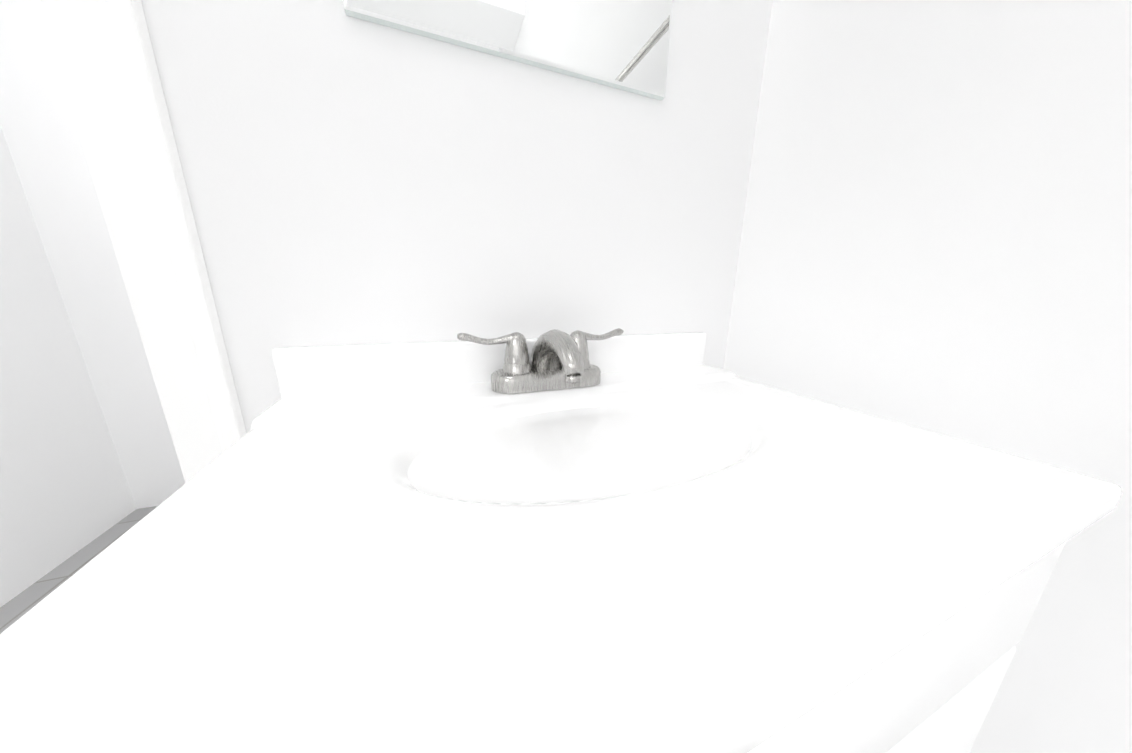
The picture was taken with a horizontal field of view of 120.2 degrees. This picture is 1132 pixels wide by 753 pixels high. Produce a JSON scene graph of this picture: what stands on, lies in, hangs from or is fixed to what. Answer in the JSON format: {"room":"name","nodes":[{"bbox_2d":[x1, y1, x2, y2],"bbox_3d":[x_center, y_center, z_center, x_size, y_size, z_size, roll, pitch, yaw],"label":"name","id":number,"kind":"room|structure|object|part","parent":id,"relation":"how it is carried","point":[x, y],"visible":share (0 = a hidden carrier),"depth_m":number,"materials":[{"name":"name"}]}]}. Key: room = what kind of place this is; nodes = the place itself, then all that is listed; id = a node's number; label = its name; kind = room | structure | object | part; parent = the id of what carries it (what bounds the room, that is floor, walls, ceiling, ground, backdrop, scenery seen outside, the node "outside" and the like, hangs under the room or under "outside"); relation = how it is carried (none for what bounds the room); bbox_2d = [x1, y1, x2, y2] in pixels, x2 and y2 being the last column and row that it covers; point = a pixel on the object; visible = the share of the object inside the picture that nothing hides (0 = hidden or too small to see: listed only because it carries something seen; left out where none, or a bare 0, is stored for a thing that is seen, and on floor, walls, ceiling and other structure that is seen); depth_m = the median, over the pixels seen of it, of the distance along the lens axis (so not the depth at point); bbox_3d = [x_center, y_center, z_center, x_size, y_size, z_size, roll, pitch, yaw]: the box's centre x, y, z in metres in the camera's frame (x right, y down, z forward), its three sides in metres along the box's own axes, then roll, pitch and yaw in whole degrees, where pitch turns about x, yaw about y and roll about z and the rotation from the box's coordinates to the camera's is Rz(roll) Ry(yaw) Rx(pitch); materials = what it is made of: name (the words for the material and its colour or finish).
{"room":"bathroom","nodes":[
{"label":"bathroom","id":0,"kind":"room"},
{"bbox_2d":[0,126,135,606],"bbox_3d":[-1.716,-0.701,0.517,0.115,2.950,1.200,-5,15,-21],"label":"wall","id":1,"kind":"structure","parent":0,"point":[65,493],"depth_m":1.13,"materials":[{"name":"paint"}]},
{"bbox_2d":[0,506,156,633],"bbox_3d":[-0.745,0.672,1.260,2.010,0.050,1.200,-5,15,-21],"label":"floor","id":2,"kind":"structure","parent":0,"point":[16,608],"depth_m":1.11,"materials":[{"name":"tile"}]},
{"bbox_2d":[0,0,185,508],"bbox_3d":[-0.964,-0.934,1.487,2.010,2.950,0.115,-5,15,-21],"label":"wall","id":3,"kind":"structure","parent":0,"point":[41,134],"depth_m":1.20,"materials":[{"name":"paint"}]},
{"bbox_2d":[141,0,772,432],"bbox_3d":[-0.487,-0.630,0.300,2.010,2.950,0.115,-5,15,-21],"label":"wall","id":4,"kind":"structure","parent":0,"point":[349,180],"depth_m":0.46,"materials":[{"name":"paint"}]},
{"bbox_2d":[38,0,246,482],"bbox_3d":[-0.872,-0.180,0.261,0.910,2.087,0.151,-5,15,-21],"label":"door frame","id":5,"kind":"structure","parent":4,"relation":"attached to","point":[105,59],"depth_m":0.35,"materials":[{"name":"paint"}]},
{"bbox_2d":[343,0,671,100],"bbox_3d":[-0.043,-0.769,0.372,0.446,0.680,0.011,-5,15,-21],"label":"mirror","id":6,"kind":"object","parent":4,"relation":"attached to","point":[621,44],"visible":1,"depth_m":0.46,"materials":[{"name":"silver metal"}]},
{"bbox_2d":[723,0,1131,752],"bbox_3d":[0.925,-0.364,-0.682,0.115,2.950,2.805,-5,15,-21],"label":"wall","id":7,"kind":"structure","parent":0,"point":[937,230],"depth_m":0.38,"materials":[{"name":"paint"}]},
{"bbox_3d":[0.002,1.150,-0.600,2.010,0.050,2.920,-5,15,-21],"label":"floor","id":8,"kind":"structure","parent":0,"visible":0},
{"bbox_2d":[0,332,1122,752],"bbox_3d":[0.034,0.414,0.439,0.715,0.872,0.495,-5,15,-21],"label":"bathroom vanity","id":9,"kind":"object","parent":8,"relation":"on","point":[660,544],"visible":0.9,"depth_m":0.19,"materials":[{"name":"white stone"}]},
{"bbox_2d":[457,328,623,393],"bbox_3d":[-0.013,-0.021,0.466,0.263,0.090,0.150,-5,15,-21],"label":"faucet","id":10,"kind":"object","parent":9,"relation":"on","point":[559,359],"visible":1,"depth_m":0.47,"materials":[{"name":"silver metal"}]},
{"bbox_3d":[-0.101,-0.032,0.472,0.104,0.065,0.044,-5,15,-21],"label":"handle","id":11,"kind":"part","parent":10,"relation":"part of","materials":[{"name":"silver metal"}]},
{"bbox_3d":[-0.013,-0.028,0.464,0.054,0.077,0.150,-5,15,-21],"label":"spout","id":12,"kind":"part","parent":10,"relation":"part of","materials":[{"name":"silver metal"}]},
{"bbox_3d":[0.046,-0.044,0.528,0.104,0.065,0.044,-5,15,-21],"label":"handle","id":13,"kind":"part","parent":10,"relation":"part of","materials":[{"name":"silver metal"}]},
{"bbox_3d":[0.122,0.209,0.183,0.680,0.150,0.016,-5,15,-21],"label":"panel","id":14,"kind":"part","parent":9,"relation":"part of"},
{"bbox_3d":[0.280,0.521,0.327,0.332,0.509,0.016,-5,15,-21],"label":"door","id":15,"kind":"part","parent":9,"relation":"part of","materials":[{"name":"white wood"}]}
]}

